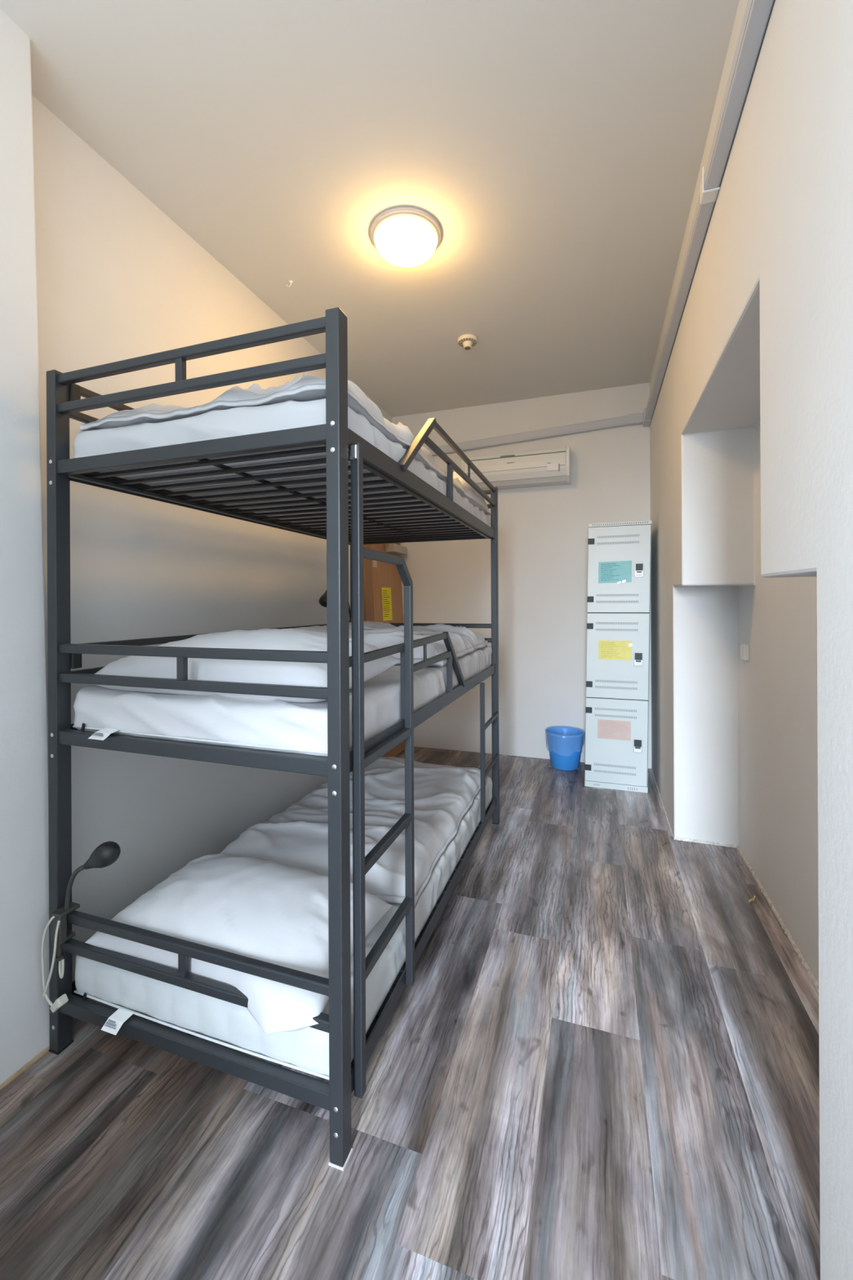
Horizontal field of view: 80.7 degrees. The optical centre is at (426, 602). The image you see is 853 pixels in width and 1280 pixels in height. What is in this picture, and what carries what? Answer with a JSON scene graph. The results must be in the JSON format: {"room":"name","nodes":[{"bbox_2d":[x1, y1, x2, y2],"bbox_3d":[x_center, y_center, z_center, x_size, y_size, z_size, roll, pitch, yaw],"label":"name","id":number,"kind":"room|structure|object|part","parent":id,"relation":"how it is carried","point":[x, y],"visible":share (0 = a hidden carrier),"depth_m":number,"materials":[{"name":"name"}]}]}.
{"room":"dormitory","nodes":[
{"label":"dormitory","id":0,"kind":"room"},
{"bbox_2d":[0,8,49,1084],"bbox_3d":[-1.758,-0.201,0.179,0.298,3.100,3.002,0,0,19],"label":"wall","id":1,"kind":"structure","parent":0,"point":[24,1033],"depth_m":1.48,"materials":[{"name":"paint"}]},
{"bbox_2d":[0,1045,49,1089],"bbox_3d":[-1.337,1.338,0.920,0.004,0.016,1.272,0,0,19],"label":"trim","id":2,"kind":"structure","parent":1,"relation":"attached to","point":[42,1053],"depth_m":1.44,"materials":[{"name":"beige wood"}]},
{"bbox_2d":[31,94,392,982],"bbox_3d":[-0.785,-0.206,3.162,0.150,3.100,3.313,0,0,19],"label":"wall","id":3,"kind":"structure","parent":0,"point":[117,279],"depth_m":2.07,"materials":[{"name":"paint"}]},
{"bbox_2d":[363,542,407,756],"bbox_3d":[-0.348,0.342,4.310,0.141,2.000,0.820,0,0,19],"label":"door","id":4,"kind":"structure","parent":3,"relation":"in","point":[385,575],"depth_m":4.27,"materials":[{"name":"brown wood"}]},
{"bbox_3d":[-0.348,0.342,4.310,0.141,2.000,0.820,0,0,19],"label":"frame","id":5,"kind":"part","parent":4,"relation":"part of","materials":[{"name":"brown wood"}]},
{"bbox_2d":[373,560,377,567],"bbox_3d":[-0.426,-0.330,4.156,0.004,0.065,0.080,0,0,19],"label":"sticker","id":6,"kind":"object","parent":4,"relation":"attached to","point":[375,562],"visible":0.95,"depth_m":4.16,"materials":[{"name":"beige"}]},
{"bbox_2d":[381,586,392,620],"bbox_3d":[-0.342,0.009,4.350,0.014,0.285,0.200,0,0,19],"label":"paper notice","id":7,"kind":"object","parent":4,"relation":"attached to","point":[386,592],"visible":1,"depth_m":4.35,"materials":[{"name":"yellow paper"}]},
{"bbox_2d":[0,0,739,417],"bbox_3d":[-0.258,-1.759,1.404,2.820,0.001,6.295,0,0,19],"label":"ceiling","id":8,"kind":"structure","parent":0,"point":[555,148],"depth_m":1.94,"materials":[{"name":"white paint"}]},
{"bbox_2d":[369,206,441,266],"bbox_3d":[-0.098,-1.707,2.396,0.340,0.104,0.340,0,0,19],"label":"ceiling light","id":9,"kind":"object","parent":8,"relation":"attached to","point":[404,236],"visible":1,"depth_m":2.31,"materials":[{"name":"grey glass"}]},
{"bbox_2d":[457,333,477,350],"bbox_3d":[0.274,-1.728,3.344,0.132,0.066,0.132,0,0,19],"label":"smoke detector","id":10,"kind":"object","parent":8,"relation":"attached to","point":[467,341],"visible":1,"depth_m":3.32,"materials":[{"name":"beige plastic"}]},
{"bbox_2d":[458,337,476,346],"bbox_3d":[0.274,-1.731,3.344,0.120,0.002,0.120,0,0,-21],"label":"grille","id":11,"kind":"object","parent":10,"relation":"attached to","point":[462,341],"depth_m":3.32,"materials":[{"name":"white plastic"}]},
{"bbox_2d":[0,746,820,1279],"bbox_3d":[-0.195,1.341,1.387,2.720,0.001,6.295,0,0,19],"label":"floor","id":12,"kind":"structure","parent":0,"point":[600,1059],"depth_m":1.31,"materials":[{"name":"plastic"}]},
{"bbox_2d":[45,306,499,1170],"bbox_3d":[-0.342,0.321,2.287,1.003,2.042,2.002,0,0,19],"label":"bunk bed","id":13,"kind":"object","parent":12,"relation":"on","point":[342,445],"visible":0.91,"depth_m":1.40,"materials":[{"name":"grey metal"}]},
{"bbox_3d":[-1.113,0.323,1.522,0.037,2.038,0.046,0,0,19],"label":"post","id":14,"kind":"part","parent":13,"relation":"part of","materials":[{"name":"grey metal"}]},
{"bbox_3d":[-0.785,0.401,2.439,0.042,0.052,1.910,0,0,19],"label":"rail","id":15,"kind":"part","parent":13,"relation":"part of","materials":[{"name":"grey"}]},
{"bbox_3d":[-0.781,1.204,2.439,0.042,0.052,1.910,0,0,19],"label":"rail","id":16,"kind":"part","parent":13,"relation":"part of","materials":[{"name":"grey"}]},
{"bbox_2d":[40,840,120,1013],"bbox_3d":[-1.008,0.938,1.466,0.246,0.493,0.087,0,0,19],"label":"reading lamp","id":17,"kind":"object","parent":13,"relation":"attached to","point":[107,853],"visible":1,"depth_m":1.47,"materials":[{"name":"black plastic"}]},
{"bbox_3d":[-0.798,-0.588,2.442,0.022,0.024,1.910,0,0,19],"label":"wall guard rail","id":18,"kind":"part","parent":13,"relation":"part of","materials":[{"name":"grey metal"}]},
{"bbox_3d":[-0.794,0.221,2.442,0.022,0.024,1.910,0,0,19],"label":"wall guard rail","id":19,"kind":"part","parent":13,"relation":"part of","materials":[{"name":"grey metal"}]},
{"bbox_3d":[-0.799,-0.670,2.442,0.022,0.024,1.910,0,0,19],"label":"wall guard rail","id":20,"kind":"part","parent":13,"relation":"part of","materials":[{"name":"grey metal"}]},
{"bbox_3d":[-0.668,-0.587,1.365,0.927,0.027,0.024,0,0,19],"label":"rail","id":21,"kind":"part","parent":13,"relation":"part of","materials":[{"name":"grey metal"}]},
{"bbox_3d":[-0.669,-0.675,1.365,0.927,0.027,0.024,0,0,19],"label":"rail","id":22,"kind":"part","parent":13,"relation":"part of","materials":[{"name":"grey metal"}]},
{"bbox_3d":[-0.668,-0.409,1.365,0.923,0.040,0.028,0,0,19],"label":"frame rail","id":23,"kind":"part","parent":13,"relation":"part of","materials":[{"name":"grey metal"}]},
{"bbox_3d":[-0.664,0.400,1.365,0.923,0.040,0.028,0,0,19],"label":"frame rail","id":24,"kind":"part","parent":13,"relation":"part of","materials":[{"name":"grey metal"}]},
{"bbox_3d":[-0.664,0.222,1.365,0.927,0.027,0.024,0,0,19],"label":"rail","id":25,"kind":"part","parent":13,"relation":"part of","materials":[{"name":"grey metal"}]},
{"bbox_3d":[-0.665,0.134,1.365,0.927,0.027,0.024,0,0,19],"label":"rail","id":26,"kind":"part","parent":13,"relation":"part of","materials":[{"name":"grey metal"}]},
{"bbox_3d":[-0.660,1.203,1.365,0.923,0.040,0.028,0,0,19],"label":"frame rail","id":27,"kind":"part","parent":13,"relation":"part of","materials":[{"name":"grey metal"}]},
{"bbox_3d":[-0.660,1.025,1.365,0.927,0.027,0.024,0,0,19],"label":"rail","id":28,"kind":"part","parent":13,"relation":"part of","materials":[{"name":"grey metal"}]},
{"bbox_3d":[-0.661,0.937,1.365,0.927,0.027,0.024,0,0,19],"label":"rail","id":29,"kind":"part","parent":13,"relation":"part of","materials":[{"name":"grey metal"}]},
{"bbox_3d":[-0.789,-0.408,2.439,0.042,0.052,1.910,0,0,19],"label":"rail","id":30,"kind":"part","parent":13,"relation":"part of","materials":[{"name":"grey metal"}]},
{"bbox_3d":[-0.795,0.139,2.442,0.022,0.024,1.910,0,0,19],"label":"wall guard rail","id":31,"kind":"part","parent":13,"relation":"part of","materials":[{"name":"grey"}]},
{"bbox_3d":[-0.351,-0.392,2.289,0.907,0.012,1.934,0,0,19],"label":"slat frame","id":32,"kind":"part","parent":13,"relation":"part of","materials":[{"name":"grey metal"}]},
{"bbox_2d":[71,398,490,537],"bbox_3d":[-0.348,-0.477,2.274,0.927,0.119,1.911,0,0,19],"label":"mattress","id":33,"kind":"object","parent":13,"relation":"on","point":[210,424],"visible":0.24,"depth_m":1.47,"materials":[{"name":"grey fabric"}]},
{"bbox_2d":[80,372,491,515],"bbox_3d":[-0.340,-0.628,2.273,0.916,0.211,1.919,0,0,19],"label":"duvet","id":34,"kind":"object","parent":33,"relation":"on","point":[308,387],"visible":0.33,"depth_m":1.43,"materials":[{"name":"grey fabric"}]},
{"bbox_2d":[72,646,492,756],"bbox_3d":[-0.351,0.322,2.253,0.928,0.142,1.955,0,0,19],"label":"mattress","id":35,"kind":"object","parent":13,"relation":"on","point":[271,725],"visible":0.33,"depth_m":1.41,"materials":[{"name":"grey fabric"}]},
{"bbox_3d":[-1.026,0.371,1.498,0.017,0.026,0.006,0,0,19],"label":"zip pull","id":36,"kind":"part","parent":35,"relation":"part of","materials":[{"name":"black plastic"}]},
{"bbox_2d":[91,732,102,736],"bbox_3d":[-0.935,0.375,1.431,0.045,0.005,0.011,0,0,19],"label":"print","id":37,"kind":"object","parent":35,"relation":"on","point":[96,734],"depth_m":1.43,"materials":[{"name":"grey paper"}]},
{"bbox_2d":[93,627,399,702],"bbox_3d":[-0.558,0.173,1.625,0.889,0.183,0.486,0,0,19],"label":"pillow","id":38,"kind":"object","parent":35,"relation":"on","point":[279,673],"visible":0.57,"depth_m":1.45,"materials":[{"name":"grey fabric"}]},
{"bbox_2d":[294,621,488,667],"bbox_3d":[-0.235,0.186,2.544,0.910,0.154,1.226,0,0,19],"label":"duvet","id":39,"kind":"object","parent":35,"relation":"on","point":[464,642],"visible":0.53,"depth_m":2.42,"materials":[{"name":"grey fabric"}]},
{"bbox_2d":[73,776,492,1079],"bbox_3d":[-0.347,1.115,2.250,0.931,0.161,1.961,0,0,19],"label":"mattress","id":40,"kind":"object","parent":13,"relation":"on","point":[306,1050],"visible":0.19,"depth_m":1.42,"materials":[{"name":"grey fabric"}]},
{"bbox_3d":[-1.022,1.176,1.498,0.017,0.026,0.006,0,0,19],"label":"zip pull","id":41,"kind":"part","parent":40,"relation":"part of","materials":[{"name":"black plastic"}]},
{"bbox_2d":[104,1019,115,1029],"bbox_3d":[-0.884,1.183,1.409,0.042,0.009,0.012,0,0,19],"label":"print","id":42,"kind":"object","parent":40,"relation":"on","point":[109,1024],"depth_m":1.41,"materials":[{"name":"grey"}]},
{"bbox_2d":[84,852,392,1035],"bbox_3d":[-0.568,0.951,1.541,0.811,0.212,0.492,0,0,19],"label":"pillow","id":43,"kind":"object","parent":40,"relation":"on","point":[271,911],"visible":0.73,"depth_m":1.43,"materials":[{"name":"grey fabric"}]},
{"bbox_2d":[219,756,487,908],"bbox_3d":[-0.233,0.974,2.426,0.831,0.140,1.438,0,0,19],"label":"duvet","id":44,"kind":"object","parent":40,"relation":"on","point":[297,837],"visible":0.6,"depth_m":2.10,"materials":[{"name":"grey fabric"}]},
{"bbox_3d":[-0.343,1.220,2.289,0.907,0.012,1.934,0,0,19],"label":"slat frame","id":45,"kind":"part","parent":13,"relation":"part of","materials":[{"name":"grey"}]},
{"bbox_2d":[319,590,351,622],"bbox_3d":[-0.547,0.066,3.205,0.091,0.355,0.446,0,0,19],"label":"reading lamp","id":46,"kind":"object","parent":13,"relation":"attached to","point":[322,600],"visible":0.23,"depth_m":3.01,"materials":[{"name":"black plastic"}]},
{"bbox_3d":[-0.213,0.318,1.214,0.037,2.038,0.046,0,0,19],"label":"post","id":47,"kind":"part","parent":13,"relation":"part of","materials":[{"name":"grey metal"}]},
{"bbox_3d":[-0.483,0.319,3.365,0.037,2.038,0.046,0,0,19],"label":"post","id":48,"kind":"part","parent":13,"relation":"part of","materials":[{"name":"grey metal"}]},
{"bbox_3d":[-0.064,0.141,1.644,0.018,0.038,0.866,0,0,19],"label":"guard rail","id":49,"kind":"part","parent":13,"relation":"part of","materials":[{"name":"grey metal"}]},
{"bbox_3d":[0.086,-0.412,2.140,0.042,0.052,1.910,0,0,19],"label":"rail","id":50,"kind":"part","parent":13,"relation":"part of","materials":[{"name":"grey metal"}]},
{"bbox_3d":[0.090,0.397,2.140,0.042,0.052,1.910,0,0,19],"label":"rail","id":51,"kind":"part","parent":13,"relation":"part of","materials":[{"name":"grey metal"}]},
{"bbox_3d":[0.094,1.200,2.140,0.042,0.052,1.910,0,0,19],"label":"rail","id":52,"kind":"part","parent":13,"relation":"part of","materials":[{"name":"grey metal"}]},
{"bbox_3d":[-0.035,-0.412,3.214,0.923,0.040,0.028,0,0,19],"label":"frame rail","id":53,"kind":"part","parent":13,"relation":"part of","materials":[{"name":"grey metal"}]},
{"bbox_3d":[0.015,0.218,1.871,0.018,0.032,0.510,0,0,19],"label":"guard rail","id":54,"kind":"part","parent":13,"relation":"part of","materials":[{"name":"grey metal"}]},
{"bbox_3d":[-0.032,0.143,3.214,0.927,0.027,0.024,0,0,19],"label":"rail","id":55,"kind":"part","parent":13,"relation":"part of","materials":[{"name":"grey metal"}]},
{"bbox_3d":[0.200,-0.596,2.427,0.018,0.027,1.284,0,0,19],"label":"guard rail","id":56,"kind":"part","parent":13,"relation":"part of","materials":[{"name":"grey metal"}]},
{"bbox_3d":[0.216,-0.684,2.473,0.018,0.028,1.187,0,0,19],"label":"guard rail","id":57,"kind":"part","parent":13,"relation":"part of","materials":[{"name":"grey metal"}]},
{"bbox_3d":[-0.036,-0.678,3.214,0.927,0.027,0.024,0,0,19],"label":"rail","id":58,"kind":"part","parent":13,"relation":"part of","materials":[{"name":"grey metal"}]},
{"bbox_3d":[-0.032,0.231,3.214,0.927,0.027,0.024,0,0,19],"label":"rail","id":59,"kind":"part","parent":13,"relation":"part of","materials":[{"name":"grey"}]},
{"bbox_3d":[0.418,0.315,3.057,0.037,2.038,0.046,0,0,19],"label":"post","id":60,"kind":"part","parent":13,"relation":"part of","materials":[{"name":"grey metal"}]},
{"bbox_2d":[545,726,584,770],"bbox_3d":[1.129,1.186,4.093,0.315,0.295,0.315,0,0,19],"label":"waste bin","id":61,"kind":"object","parent":12,"relation":"on","point":[565,744],"visible":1,"depth_m":3.99,"materials":[{"name":"blue plastic"}]},
{"bbox_2d":[584,520,652,792],"bbox_3d":[1.444,0.379,3.817,0.457,1.908,0.544,0,0,19],"label":"locker","id":62,"kind":"object","parent":12,"relation":"on","point":[617,690],"visible":1,"depth_m":3.57,"materials":[{"name":"metal"}]},
{"bbox_2d":[595,685,627,689],"bbox_3d":[1.350,0.605,3.577,0.278,0.016,0.002,0,0,19],"label":"vent grille","id":63,"kind":"object","parent":62,"relation":"attached to","point":[597,687],"depth_m":3.59,"materials":[{"name":"grey metal"}]},
{"bbox_2d":[595,628,631,631],"bbox_3d":[1.355,0.192,3.574,0.278,0.016,0.002,0,0,19],"label":"vent grille","id":64,"kind":"object","parent":62,"relation":"attached to","point":[597,629],"depth_m":3.58,"materials":[{"name":"grey metal"}]},
{"bbox_2d":[597,719,631,740],"bbox_3d":[1.338,0.905,3.578,0.224,0.136,0.003,0,0,19],"label":"paper notice","id":65,"kind":"object","parent":62,"relation":"attached to","point":[606,729],"visible":1,"depth_m":3.58,"materials":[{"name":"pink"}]},
{"bbox_2d":[596,680,632,683],"bbox_3d":[1.351,0.561,3.576,0.278,0.016,0.002,0,0,19],"label":"vent grille","id":66,"kind":"object","parent":62,"relation":"attached to","point":[597,681],"depth_m":3.58,"materials":[{"name":"grey metal"}]},
{"bbox_2d":[598,560,631,583],"bbox_3d":[1.343,-0.217,3.574,0.225,0.161,0.004,0,0,19],"label":"paper notice","id":67,"kind":"object","parent":62,"relation":"attached to","point":[619,571],"visible":1,"depth_m":3.57,"materials":[{"name":"teal paper"}]},
{"bbox_2d":[594,769,635,775],"bbox_3d":[1.343,1.211,3.580,0.278,0.016,0.002,0,0,19],"label":"vent grille","id":68,"kind":"object","parent":62,"relation":"attached to","point":[597,772],"depth_m":3.58,"materials":[{"name":"grey metal"}]},
{"bbox_2d":[594,763,635,768],"bbox_3d":[1.343,1.164,3.580,0.278,0.016,0.002,0,0,19],"label":"vent grille","id":69,"kind":"object","parent":62,"relation":"attached to","point":[597,766],"depth_m":3.58,"materials":[{"name":"grey metal"}]},
{"bbox_2d":[598,640,632,660],"bbox_3d":[1.345,0.337,3.574,0.228,0.137,0.004,0,0,19],"label":"paper notice","id":70,"kind":"object","parent":62,"relation":"attached to","point":[607,650],"visible":1,"depth_m":3.58,"materials":[{"name":"yellow paper"}]},
{"bbox_2d":[595,714,636,719],"bbox_3d":[1.348,0.809,3.578,0.278,0.016,0.002,0,0,19],"label":"vent grille","id":71,"kind":"object","parent":62,"relation":"attached to","point":[597,716],"depth_m":3.58,"materials":[{"name":"grey metal"}]},
{"bbox_2d":[595,707,636,711],"bbox_3d":[1.348,0.762,3.578,0.278,0.016,0.002,0,0,19],"label":"vent grille","id":72,"kind":"object","parent":62,"relation":"attached to","point":[597,709],"depth_m":3.58,"materials":[{"name":"grey metal"}]},
{"bbox_3d":[1.353,0.989,3.583,0.426,0.601,0.014,0,0,19],"label":"door","id":73,"kind":"part","parent":62,"relation":"part of","materials":[{"name":"metal"}]},
{"bbox_2d":[596,600,638,603],"bbox_3d":[1.358,-0.008,3.573,0.278,0.016,0.002,0,0,19],"label":"vent grille","id":74,"kind":"object","parent":62,"relation":"attached to","point":[597,602],"depth_m":3.57,"materials":[{"name":"grey metal"}]},
{"bbox_2d":[596,593,638,596],"bbox_3d":[1.358,-0.055,3.573,0.278,0.016,0.002,0,0,19],"label":"vent grille","id":75,"kind":"object","parent":62,"relation":"attached to","point":[597,594],"depth_m":3.57,"materials":[{"name":"grey metal"}]},
{"bbox_3d":[1.361,0.378,3.580,0.426,0.608,0.014,0,0,19],"label":"door","id":76,"kind":"part","parent":62,"relation":"part of","materials":[{"name":"metal"}]},
{"bbox_2d":[597,622,638,624],"bbox_3d":[1.356,0.145,3.574,0.278,0.016,0.002,0,0,19],"label":"vent grille","id":77,"kind":"object","parent":62,"relation":"attached to","point":[598,623],"depth_m":3.57,"materials":[{"name":"grey metal"}]},
{"bbox_2d":[597,541,639,544],"bbox_3d":[1.363,-0.427,3.571,0.278,0.016,0.002,0,0,19],"label":"vent grille","id":78,"kind":"object","parent":62,"relation":"attached to","point":[598,542],"depth_m":3.57,"materials":[{"name":"grey metal"}]},
{"bbox_2d":[597,533,639,537],"bbox_3d":[1.364,-0.474,3.570,0.278,0.016,0.002,0,0,19],"label":"vent grille","id":79,"kind":"object","parent":62,"relation":"attached to","point":[599,535],"depth_m":3.57,"materials":[{"name":"grey metal"}]},
{"bbox_3d":[1.369,-0.239,3.576,0.426,0.615,0.014,0,0,19],"label":"door","id":80,"kind":"part","parent":62,"relation":"part of","materials":[{"name":"metal"}]},
{"bbox_2d":[592,521,648,525],"bbox_3d":[1.376,-0.563,3.572,0.369,0.009,0.002,0,0,19],"label":"vent grille","id":81,"kind":"object","parent":62,"relation":"attached to","point":[624,523],"depth_m":3.56,"materials":[{"name":"grey metal"}]},
{"bbox_3d":[1.377,-0.563,3.579,0.422,0.024,0.013,0,0,19],"label":"rail","id":82,"kind":"part","parent":62,"relation":"part of","materials":[{"name":"metal"}]},
{"bbox_2d":[748,895,755,902],"bbox_3d":[1.455,1.323,2.239,0.050,0.020,0.010,0,0,-26],"label":"chip","id":83,"kind":"object","parent":12,"relation":"on","point":[754,897],"visible":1,"depth_m":2.24,"materials":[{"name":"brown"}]},
{"bbox_2d":[391,382,651,768],"bbox_3d":[0.627,-0.213,4.430,2.520,3.100,0.001,0,0,19],"label":"wall","id":84,"kind":"structure","parent":0,"point":[543,531],"depth_m":4.33,"materials":[{"name":"paint"}]},
{"bbox_2d":[461,446,570,489],"bbox_3d":[0.756,-1.137,4.278,0.903,0.285,0.198,0,0,19],"label":"air conditioner","id":85,"kind":"object","parent":84,"relation":"attached to","point":[548,467],"visible":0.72,"depth_m":4.18,"materials":[{"name":"white plastic"}]},
{"bbox_3d":[0.730,-1.167,4.202,0.843,0.106,0.032,0,0,19],"label":"panel","id":86,"kind":"part","parent":85,"relation":"part of","materials":[{"name":"white plastic"}]},
{"bbox_3d":[1.032,-1.107,4.095,0.093,0.060,0.030,0,0,19],"label":"display panel","id":87,"kind":"part","parent":85,"relation":"part of","materials":[{"name":"white plastic"}]},
{"bbox_2d":[649,0,852,1279],"bbox_3d":[0.936,-0.215,1.009,0.320,3.100,6.315,0,0,19],"label":"wall","id":88,"kind":"structure","parent":0,"point":[751,427],"depth_m":1.34,"materials":[{"name":"paint"}]},
{"bbox_2d":[426,0,775,456],"bbox_3d":[-0.180,-1.423,1.383,2.022,0.168,6.285,0,0,19],"label":"pipe","id":89,"kind":"object","parent":88,"relation":"attached to","point":[757,13],"visible":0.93,"depth_m":1.81,"materials":[{"name":"grey plastic"}]},
{"bbox_2d":[651,768,818,991],"bbox_3d":[1.432,1.324,2.448,0.328,0.016,3.195,0,0,19],"label":"trim","id":90,"kind":"structure","parent":88,"relation":"attached to","point":[804,962],"depth_m":2.33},
{"bbox_2d":[740,643,749,660],"bbox_3d":[1.629,0.252,2.571,0.024,0.080,0.080,0,0,19],"label":"wall switch","id":91,"kind":"object","parent":88,"relation":"attached to","point":[744,648],"visible":1,"depth_m":2.54,"materials":[{"name":"white plastic"}]}
]}

